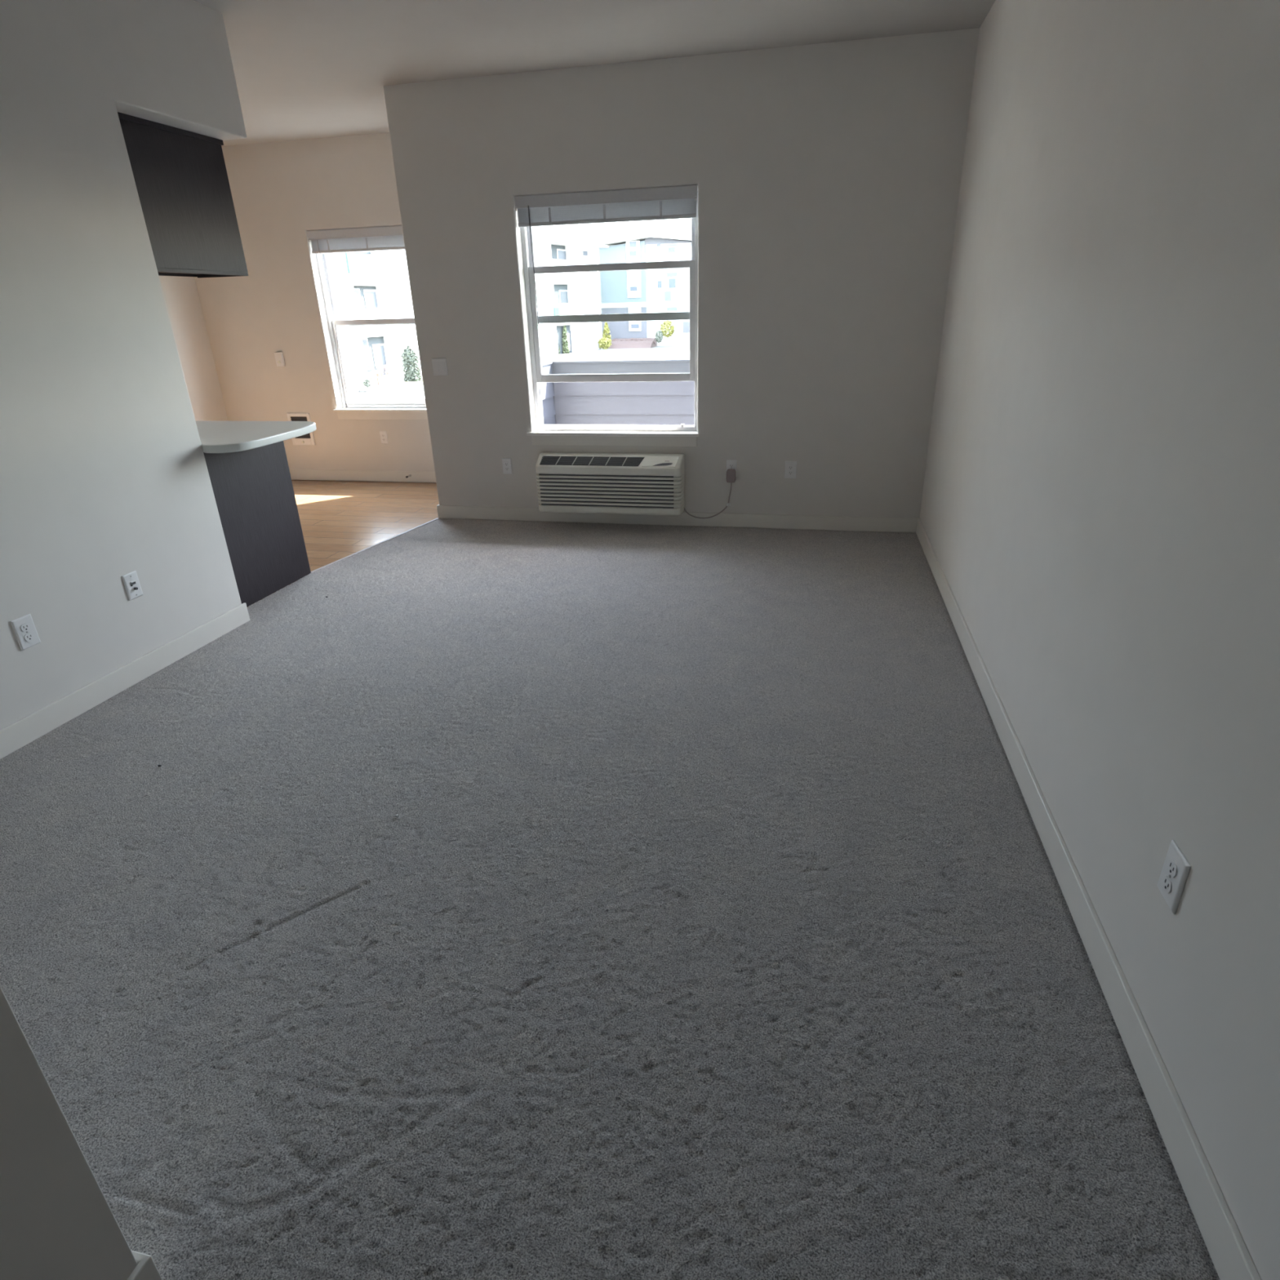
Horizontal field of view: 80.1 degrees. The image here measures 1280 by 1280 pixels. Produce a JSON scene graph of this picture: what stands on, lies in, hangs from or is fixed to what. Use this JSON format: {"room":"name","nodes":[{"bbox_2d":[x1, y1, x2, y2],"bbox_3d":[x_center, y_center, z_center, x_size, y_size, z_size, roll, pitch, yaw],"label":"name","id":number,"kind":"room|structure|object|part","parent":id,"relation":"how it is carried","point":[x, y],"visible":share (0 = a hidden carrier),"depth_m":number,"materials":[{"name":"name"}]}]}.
{"room":"empty living room","nodes":[
{"label":"empty living room","id":0,"kind":"room"},
{"bbox_2d":[0,986,137,1279],"bbox_3d":[-2.141,0.357,-0.568,2.008,2.895,3.228,4,24,12],"label":"wall","id":1,"kind":"structure","parent":0,"point":[57,1222],"depth_m":1.02,"materials":[{"name":"paint"}]},
{"bbox_2d":[0,0,246,729],"bbox_3d":[-2.526,-1.005,2.572,0.483,2.895,3.535,4,24,12],"label":"wall","id":2,"kind":"structure","parent":0,"point":[104,477],"depth_m":3.02,"materials":[{"name":"paint"}]},
{"bbox_2d":[9,613,40,650],"bbox_3d":[-2.280,-0.029,2.830,0.010,0.118,0.078,4,24,12],"label":"electrical outlet","id":3,"kind":"object","parent":2,"relation":"attached to","point":[24,628],"visible":1,"depth_m":2.82,"materials":[{"name":"white plastic"}]},
{"bbox_2d":[20,622,30,631],"bbox_3d":[-2.278,-0.047,2.822,0.003,0.027,0.033,4,24,12],"label":"receptacle","id":4,"kind":"object","parent":3,"relation":"attached to","point":[24,627],"depth_m":2.82,"materials":[{"name":"white plastic"}]},
{"bbox_2d":[24,632,33,640],"bbox_3d":[-2.277,-0.011,2.837,0.003,0.027,0.033,4,24,12],"label":"receptacle","id":5,"kind":"object","parent":3,"relation":"attached to","point":[28,636],"depth_m":2.84,"materials":[{"name":"white plastic"}]},
{"bbox_2d":[0,602,249,1279],"bbox_3d":[-1.737,1.050,1.188,1.882,0.098,5.748,4,24,12],"label":"baseboard","id":6,"kind":"structure","parent":2,"relation":"attached to","point":[29,728],"depth_m":3.14,"materials":[{"name":"paint"}]},
{"bbox_2d":[121,570,142,600],"bbox_3d":[-2.171,-0.233,3.267,0.019,0.112,0.074,4,24,12],"label":"cable jack plate","id":7,"kind":"object","parent":2,"relation":"attached to","point":[131,580],"visible":1,"depth_m":3.26,"materials":[{"name":"white plastic"}]},
{"bbox_2d":[117,111,248,278],"bbox_3d":[-2.310,-2.055,3.585,0.348,0.607,0.771,4,24,12],"label":"upper cabinet","id":8,"kind":"object","parent":2,"relation":"attached to","point":[181,180],"visible":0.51,"depth_m":3.58,"materials":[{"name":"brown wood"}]},
{"bbox_3d":[-2.413,-2.126,3.783,0.018,0.573,0.374,4,24,12],"label":"door","id":9,"kind":"part","parent":8,"relation":"part of","materials":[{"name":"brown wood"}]},
{"bbox_2d":[159,275,228,421],"bbox_3d":[-4.644,-1.663,4.342,0.120,2.795,5.890,4,24,12],"label":"wall","id":10,"kind":"structure","parent":0,"point":[180,294],"depth_m":6.83,"materials":[{"name":"paint"}]},
{"bbox_2d":[194,133,435,482],"bbox_3d":[-2.595,-2.799,6.744,2.993,2.945,0.175,4,24,12],"label":"wall","id":11,"kind":"structure","parent":0,"point":[282,191],"depth_m":6.73,"materials":[{"name":"paint"}]},
{"bbox_2d":[274,352,284,366],"bbox_3d":[-3.268,-2.542,6.900,0.072,0.120,0.037,4,24,12],"label":"thermostat","id":12,"kind":"object","parent":11,"relation":"attached to","point":[279,358],"visible":1,"depth_m":6.89,"materials":[{"name":"white plastic"}]},
{"bbox_2d":[286,413,315,444],"bbox_3d":[-3.179,-1.974,7.136,0.232,0.290,0.029,4,24,12],"label":"wall heater","id":13,"kind":"object","parent":11,"relation":"attached to","point":[308,438],"visible":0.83,"depth_m":7.14,"materials":[{"name":"white metal"}]},
{"bbox_2d":[288,469,435,482],"bbox_3d":[-2.598,-1.551,7.194,2.715,0.098,0.013,4,24,12],"label":"baseboard","id":14,"kind":"structure","parent":11,"relation":"attached to","point":[295,474],"depth_m":7.19,"materials":[{"name":"paint"}]},
{"bbox_2d":[315,253,427,419],"bbox_3d":[-2.250,-2.739,6.673,1.158,1.542,0.192,4,24,12],"label":"window","id":15,"kind":"structure","parent":11,"relation":"in","point":[357,408],"depth_m":6.88,"materials":[{"name":"white plastic"}]},
{"bbox_2d":[306,225,404,407],"bbox_3d":[-2.262,-2.767,6.609,1.074,1.437,0.065,4,24,12],"label":"mini blind","id":16,"kind":"object","parent":15,"relation":"attached to","point":[383,237],"visible":0.71,"depth_m":6.37,"materials":[{"name":"plastic"}]},
{"bbox_3d":[-2.693,-2.765,6.687,0.028,1.332,0.009,4,24,12],"label":"pull cord","id":17,"kind":"part","parent":16,"relation":"part of","materials":[{"name":"rubber"}]},
{"bbox_3d":[-2.276,-3.274,6.389,1.060,0.020,0.028,4,24,12],"label":"rail","id":18,"kind":"part","parent":16,"relation":"part of","materials":[{"name":"plastic"}]},
{"bbox_3d":[-2.244,-3.116,6.588,1.022,0.722,0.028,4,24,12],"label":"sash","id":19,"kind":"part","parent":15,"relation":"part of","materials":[{"name":"white plastic"}]},
{"bbox_3d":[-2.234,-2.485,6.822,1.022,0.723,0.028,4,24,12],"label":"sash","id":20,"kind":"part","parent":15,"relation":"part of","materials":[{"name":"white plastic"}]},
{"bbox_3d":[-2.240,-2.087,6.914,1.158,0.022,0.109,4,24,12],"label":"sill","id":21,"kind":"part","parent":15,"relation":"part of","materials":[{"name":"paint"}]},
{"bbox_2d":[379,431,388,444],"bbox_3d":[-2.356,-1.862,7.000,0.070,0.115,0.010,4,24,12],"label":"electrical outlet","id":22,"kind":"object","parent":11,"relation":"attached to","point":[384,438],"visible":1,"depth_m":7.00,"materials":[{"name":"white plastic"}]},
{"bbox_2d":[381,433,385,440],"bbox_3d":[-2.357,-1.861,6.997,0.033,0.066,0.002,4,24,12],"label":"receptacle","id":23,"kind":"object","parent":22,"relation":"attached to","point":[383,435],"depth_m":6.99,"materials":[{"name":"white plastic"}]},
{"bbox_2d":[194,0,995,146],"bbox_3d":[-1.974,-2.241,1.686,6.518,0.250,9.385,4,24,12],"label":"ceiling","id":24,"kind":"structure","parent":0,"point":[304,69],"depth_m":3.98,"materials":[{"name":"paint"}]},
{"bbox_2d":[0,480,1219,1279],"bbox_3d":[-1.864,0.422,2.812,6.198,0.054,9.090,4,24,12],"label":"floor","id":25,"kind":"structure","parent":0,"point":[713,919],"depth_m":1.91,"materials":[{"name":"carpet"}]},
{"bbox_2d":[203,440,311,607],"bbox_3d":[-2.412,-0.673,4.218,0.620,0.862,0.763,4,24,12],"label":"base cabinet","id":26,"kind":"object","parent":25,"relation":"on","point":[253,490],"visible":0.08,"depth_m":4.20,"materials":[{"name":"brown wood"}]},
{"bbox_2d":[195,421,316,453],"bbox_3d":[-2.271,-1.077,4.007,0.952,0.038,0.810,4,24,12],"label":"countertop","id":27,"kind":"structure","parent":26,"relation":"on","point":[215,437],"depth_m":3.94,"materials":[{"name":"laminate"}]},
{"bbox_2d":[311,518,439,573],"bbox_3d":[-1.783,-0.670,5.248,0.022,0.007,1.355,7,25,20],"label":"floor strip","id":28,"kind":"object","parent":25,"relation":"on","point":[429,522],"visible":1,"depth_m":5.17,"materials":[{"name":"metal"}]},
{"bbox_2d":[382,27,979,533],"bbox_3d":[0.176,-2.122,5.010,3.533,2.945,0.175,4,24,12],"label":"wall","id":29,"kind":"structure","parent":0,"point":[828,175],"depth_m":4.72,"materials":[{"name":"paint"}]},
{"bbox_2d":[431,358,448,375],"bbox_3d":[-1.413,-1.926,5.374,0.112,0.116,0.010,4,24,12],"label":"light switch","id":30,"kind":"object","parent":29,"relation":"attached to","point":[439,366],"visible":1,"depth_m":5.37,"materials":[{"name":"white plastic"}]},
{"bbox_2d":[434,362,439,372],"bbox_3d":[-1.436,-1.926,5.375,0.031,0.064,0.002,4,24,12],"label":"rocker switch","id":31,"kind":"object","parent":30,"relation":"attached to","point":[436,364],"depth_m":5.37,"materials":[{"name":"white plastic"}]},
{"bbox_2d":[440,362,444,372],"bbox_3d":[-1.391,-1.923,5.366,0.031,0.064,0.002,4,24,12],"label":"rocker switch","id":32,"kind":"object","parent":30,"relation":"attached to","point":[442,364],"depth_m":5.37,"materials":[{"name":"white plastic"}]},
{"bbox_2d":[502,457,512,474],"bbox_3d":[-0.972,-1.269,5.560,0.070,0.115,0.010,4,24,12],"label":"electrical outlet","id":33,"kind":"object","parent":29,"relation":"attached to","point":[506,462],"visible":1,"depth_m":5.56,"materials":[{"name":"white plastic"}]},
{"bbox_2d":[504,462,509,471],"bbox_3d":[-0.973,-1.268,5.557,0.033,0.066,0.002,4,24,12],"label":"receptacle","id":34,"kind":"object","parent":33,"relation":"attached to","point":[506,464],"depth_m":5.56,"materials":[{"name":"white plastic"}]},
{"bbox_2d":[520,191,698,446],"bbox_3d":[-0.204,-2.104,5.094,1.232,1.555,0.192,4,24,12],"label":"window","id":35,"kind":"structure","parent":29,"relation":"in","point":[633,435],"depth_m":5.21,"materials":[{"name":"white plastic"}]},
{"bbox_2d":[514,184,697,326],"bbox_3d":[-0.213,-2.443,4.892,1.174,0.769,0.065,4,24,12],"label":"mini blind","id":36,"kind":"object","parent":35,"relation":"attached to","point":[672,202],"visible":0.98,"depth_m":4.76,"materials":[{"name":"plastic"}]},
{"bbox_3d":[-0.218,-2.645,4.804,1.160,0.020,0.028,4,24,12],"label":"rail","id":37,"kind":"part","parent":36,"relation":"part of","materials":[{"name":"plastic"}]},
{"bbox_3d":[-0.186,-2.485,5.004,1.122,0.725,0.028,4,24,12],"label":"sash","id":38,"kind":"part","parent":35,"relation":"part of","materials":[{"name":"white plastic"}]},
{"bbox_3d":[-0.184,-2.122,5.120,1.122,0.733,0.028,4,24,12],"label":"sash","id":39,"kind":"part","parent":35,"relation":"part of","materials":[{"name":"white plastic"}]},
{"bbox_3d":[-0.195,-1.447,5.337,1.232,0.022,0.109,4,24,12],"label":"sill","id":40,"kind":"part","parent":35,"relation":"part of","materials":[{"name":"paint"}]},
{"bbox_2d":[535,452,735,518],"bbox_3d":[-0.038,-1.061,5.320,1.389,0.445,0.203,4,24,12],"label":"air conditioner","id":41,"kind":"object","parent":29,"relation":"attached to","point":[615,483],"visible":1,"depth_m":5.26,"materials":[{"name":"plastic"}]},
{"bbox_2d":[539,455,644,466],"bbox_3d":[-0.335,-1.238,5.260,0.735,0.051,0.078,4,24,12],"label":"grille","id":42,"kind":"object","parent":41,"relation":"attached to","point":[544,460],"depth_m":5.26,"materials":[{"name":"metal"}]},
{"bbox_3d":[0.137,-1.207,5.161,0.248,0.050,0.080,4,24,12],"label":"control door","id":43,"kind":"part","parent":41,"relation":"part of","materials":[{"name":"plastic"}]},
{"bbox_3d":[0.467,-0.975,5.327,0.345,0.256,0.021,3,24,11],"label":"power cord","id":44,"kind":"part","parent":41,"relation":"part of","materials":[{"name":"rubber"}]},
{"bbox_2d":[436,505,917,533],"bbox_3d":[0.154,-0.875,5.464,3.483,0.098,0.013,4,24,12],"label":"baseboard","id":45,"kind":"structure","parent":29,"relation":"attached to","point":[722,519],"depth_m":5.39,"materials":[{"name":"paint"}]},
{"bbox_2d":[725,459,737,476],"bbox_3d":[0.627,-1.175,5.219,0.072,0.115,0.010,4,24,12],"label":"electrical outlet","id":46,"kind":"object","parent":29,"relation":"attached to","point":[731,464],"visible":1,"depth_m":5.21,"materials":[{"name":"white plastic"}]},
{"bbox_2d":[784,461,796,478],"bbox_3d":[1.016,-1.148,5.138,0.078,0.115,0.010,4,24,12],"label":"electrical outlet","id":47,"kind":"object","parent":29,"relation":"attached to","point":[790,468],"visible":1,"depth_m":5.14,"materials":[{"name":"white plastic"}]},
{"bbox_2d":[787,465,793,475],"bbox_3d":[1.016,-1.147,5.135,0.033,0.066,0.002,4,24,12],"label":"receptacle","id":48,"kind":"object","parent":47,"relation":"attached to","point":[790,468],"depth_m":5.13,"materials":[{"name":"white plastic"}]},
{"bbox_2d":[919,0,1279,1279],"bbox_3d":[1.059,-0.406,1.090,0.120,2.795,8.160,4,24,12],"label":"wall","id":49,"kind":"structure","parent":0,"point":[1100,512],"depth_m":1.68,"materials":[{"name":"paint"}]},
{"bbox_2d":[915,518,1261,1279],"bbox_3d":[1.023,0.790,1.599,0.013,0.098,7.865,4,24,12],"label":"baseboard","id":50,"kind":"structure","parent":49,"relation":"attached to","point":[1230,1256],"depth_m":1.60,"materials":[{"name":"paint"}]},
{"bbox_2d":[1156,840,1191,914],"bbox_3d":[1.016,0.452,1.454,0.010,0.115,0.078,4,24,12],"label":"electrical outlet","id":51,"kind":"object","parent":49,"relation":"attached to","point":[1175,869],"visible":1,"depth_m":1.44,"materials":[{"name":"white plastic"}]},
{"bbox_2d":[1162,875,1172,893],"bbox_3d":[1.013,0.469,1.463,0.003,0.027,0.033,4,24,12],"label":"receptacle","id":52,"kind":"object","parent":51,"relation":"attached to","point":[1166,879],"depth_m":1.46,"materials":[{"name":"white plastic"}]},
{"bbox_2d":[1167,859,1177,877],"bbox_3d":[1.012,0.434,1.447,0.003,0.027,0.033,4,24,12],"label":"receptacle","id":53,"kind":"object","parent":51,"relation":"attached to","point":[1171,864],"depth_m":1.45,"materials":[{"name":"white plastic"}]},
{"label":"outside","id":54,"kind":"structure","parent":0,"visible":0},
{"bbox_2d":[346,324,689,398],"bbox_3d":[11.515,-36.686,92.114,220.000,0.300,181.500,4,24,12],"label":"ground","id":55,"kind":"structure","parent":54,"point":[380,391],"depth_m":56.19,"materials":[{"name":"white concrete"}]},
{"bbox_2d":[363,378,370,386],"bbox_3d":[-14.157,-13.307,39.477,0.383,0.450,0.381,4,24,12],"label":"leafy bush","id":56,"kind":"object","parent":55,"relation":"on","point":[366,382],"visible":1,"depth_m":39.40,"materials":[{"name":"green plant"}]},
{"bbox_2d":[368,364,384,385],"bbox_3d":[-14.035,-14.153,40.708,0.530,0.950,0.700,15,28,33],"label":"garden chair","id":57,"kind":"object","parent":55,"relation":"on","point":[379,374],"visible":1,"depth_m":40.71,"materials":[{"name":"white paint"}]},
{"bbox_2d":[391,378,422,385],"bbox_3d":[-11.136,-14.004,41.299,3.500,0.050,2.900,4,24,12],"label":"lawn","id":58,"kind":"structure","parent":55,"relation":"on","point":[406,383],"depth_m":40.44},
{"bbox_2d":[400,345,421,381],"bbox_3d":[-12.490,-15.011,41.460,1.100,2.000,0.701,4,24,12],"label":"conifer","id":59,"kind":"object","parent":58,"relation":"on","point":[410,360],"visible":0.98,"depth_m":41.34,"materials":[{"name":"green plant"}]},
{"bbox_2d":[327,231,608,381],"bbox_3d":[-17.842,-22.860,50.825,11.900,9.000,47.400,9,26,23],"label":"apartment building","id":60,"kind":"structure","parent":55,"relation":"on","point":[375,284],"depth_m":46.35,"materials":[{"name":"white paint"}]},
{"bbox_3d":[-16.443,-16.463,43.292,0.020,0.700,0.450,9,26,23],"label":"pane","id":61,"kind":"part","parent":60,"relation":"part of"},
{"bbox_3d":[-16.432,-15.707,43.598,0.020,0.650,0.500,9,26,23],"label":"pane","id":62,"kind":"part","parent":60,"relation":"part of","materials":[{"name":"white glass"}]},
{"bbox_3d":[-16.167,-19.520,43.611,0.020,0.930,0.400,9,26,23],"label":"pane","id":63,"kind":"part","parent":60,"relation":"part of","materials":[{"name":"white glass"}]},
{"bbox_3d":[-16.100,-17.207,44.623,0.020,0.720,0.400,9,26,23],"label":"pane","id":64,"kind":"part","parent":60,"relation":"part of","materials":[{"name":"white glass"}]},
{"bbox_3d":[-16.076,-16.383,44.983,0.020,0.720,0.400,9,26,23],"label":"pane","id":65,"kind":"part","parent":60,"relation":"part of","materials":[{"name":"white glass"}]},
{"bbox_3d":[-15.702,-19.910,44.559,0.020,0.900,0.850,9,26,23],"label":"pane","id":66,"kind":"part","parent":60,"relation":"part of","materials":[{"name":"white glass"}]},
{"bbox_3d":[-15.620,-17.071,45.801,0.020,1.200,0.850,9,26,23],"label":"pane","id":67,"kind":"part","parent":60,"relation":"part of","materials":[{"name":"white glass"}]},
{"bbox_3d":[-6.800,-26.752,62.190,0.080,0.760,0.800,9,26,23],"label":"teal panel","id":68,"kind":"part","parent":60,"relation":"part of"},
{"bbox_3d":[-6.371,-31.437,62.216,0.020,0.680,1.290,9,26,23],"label":"pane","id":69,"kind":"part","parent":60,"relation":"part of","materials":[{"name":"white glass"}]},
{"bbox_3d":[-6.317,-28.544,63.411,0.020,0.920,1.230,9,26,23],"label":"pane","id":70,"kind":"part","parent":60,"relation":"part of","materials":[{"name":"glass"}]},
{"bbox_3d":[-6.199,-25.399,64.875,0.337,1.740,1.229,4,24,12],"label":"door","id":71,"kind":"part","parent":60,"relation":"part of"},
{"bbox_3d":[-6.161,-25.385,64.839,0.020,1.380,0.700,9,26,23],"label":"door panel","id":72,"kind":"part","parent":60,"relation":"part of","materials":[{"name":"white"}]},
{"bbox_3d":[-4.664,-32.941,64.868,0.020,0.360,0.850,9,26,23],"label":"pane","id":73,"kind":"part","parent":60,"relation":"part of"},
{"bbox_2d":[561,324,569,353],"bbox_3d":[-6.289,-25.378,64.156,0.665,2.550,0.662,4,24,12],"label":"arborvitae","id":74,"kind":"object","parent":55,"relation":"on","point":[565,342],"visible":1,"depth_m":64.14,"materials":[{"name":"green plant"}]},
{"bbox_2d":[598,337,611,349],"bbox_3d":[-3.223,-26.978,69.296,1.190,1.117,1.255,4,24,12],"label":"shrub","id":75,"kind":"object","parent":55,"relation":"on","point":[602,341],"visible":1,"depth_m":69.08,"materials":[{"name":"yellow plant"}]},
{"bbox_2d":[608,337,657,348],"bbox_3d":[-0.684,-27.713,70.960,4.305,0.853,3.200,4,24,12],"label":"mulch bed","id":76,"kind":"object","parent":55,"relation":"on","point":[627,343],"visible":0.98,"depth_m":70.36,"materials":[{"name":"pink"}]},
{"bbox_2d":[602,321,612,346],"bbox_3d":[-3.071,-28.187,70.318,1.016,2.228,1.105,-4,24,-5],"label":"shrub","id":77,"kind":"object","parent":76,"relation":"on","point":[606,331],"visible":0.64,"depth_m":70.10,"materials":[{"name":"green plant"}]},
{"bbox_2d":[591,231,691,346],"bbox_3d":[9.823,-33.608,72.886,27.000,9.550,11.000,4,24,12],"label":"apartment building","id":78,"kind":"structure","parent":55,"relation":"on","point":[660,290],"depth_m":70.33,"materials":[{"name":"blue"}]},
{"bbox_3d":[-0.636,-35.181,69.311,0.670,0.410,0.020,4,24,12],"label":"pane","id":79,"kind":"part","parent":78,"relation":"part of","materials":[{"name":"white glass"}]},
{"bbox_3d":[-0.636,-35.853,69.013,0.670,0.460,0.020,4,24,12],"label":"pane","id":80,"kind":"part","parent":78,"relation":"part of","materials":[{"name":"white glass"}]},
{"bbox_3d":[-0.588,-32.508,70.487,0.690,0.390,0.020,4,24,12],"label":"pane","id":81,"kind":"part","parent":78,"relation":"part of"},
{"bbox_3d":[-0.454,-29.579,71.756,0.790,0.380,0.020,4,24,12],"label":"pane","id":82,"kind":"part","parent":78,"relation":"part of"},
{"bbox_3d":[1.806,-32.729,70.096,0.400,0.600,0.020,4,24,12],"label":"pane","id":83,"kind":"part","parent":78,"relation":"part of","materials":[{"name":"glass"}]},
{"bbox_3d":[2.876,-35.196,68.722,0.650,0.444,0.020,4,24,12],"label":"door glass","id":84,"kind":"part","parent":78,"relation":"part of","materials":[{"name":"white glass"}]},
{"bbox_3d":[2.962,-32.757,69.813,0.830,0.958,0.030,4,24,12],"label":"sliding door","id":85,"kind":"part","parent":78,"relation":"part of","materials":[{"name":"glass"}]},
{"bbox_3d":[2.948,-32.706,69.811,0.650,0.785,0.020,4,24,12],"label":"door glass","id":86,"kind":"part","parent":78,"relation":"part of","materials":[{"name":"glass"}]},
{"bbox_3d":[2.890,-35.223,68.735,0.830,0.562,0.030,4,24,12],"label":"sliding door","id":87,"kind":"part","parent":78,"relation":"part of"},
{"bbox_3d":[4.363,-29.162,70.957,0.680,0.940,0.100,4,24,12],"label":"panel","id":88,"kind":"part","parent":78,"relation":"part of","materials":[{"name":"white"}]},
{"bbox_2d":[654,330,663,342],"bbox_3d":[1.738,-27.349,68.663,0.812,1.124,0.844,4,24,12],"label":"leafy bush","id":89,"kind":"object","parent":55,"relation":"on","point":[659,339],"visible":1,"depth_m":68.48,"materials":[{"name":"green plant"}]},
{"bbox_2d":[659,320,675,337],"bbox_3d":[2.485,-28.287,69.273,1.505,1.540,1.422,4,24,12],"label":"leafy bush","id":90,"kind":"object","parent":55,"relation":"on","point":[666,324],"visible":0.98,"depth_m":69.08,"materials":[{"name":"yellow plant"}]},
{"bbox_3d":[1.396,-1.025,6.309,5.200,0.130,1.795,4,24,12],"label":"floor","id":91,"kind":"structure","parent":0,"visible":0},
{"bbox_2d":[540,361,694,425],"bbox_3d":[1.533,-1.828,6.596,5.150,1.105,0.548,4,24,12],"label":"wall","id":92,"kind":"structure","parent":91,"relation":"on","point":[641,402],"depth_m":6.96,"materials":[{"name":"purple"}]},
{"bbox_2d":[541,358,689,366],"bbox_3d":[1.513,-2.348,6.382,5.165,0.020,0.566,4,24,12],"label":"cap","id":93,"kind":"object","parent":92,"relation":"on","point":[660,360],"visible":0.14,"depth_m":6.86,"materials":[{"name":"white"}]}
]}

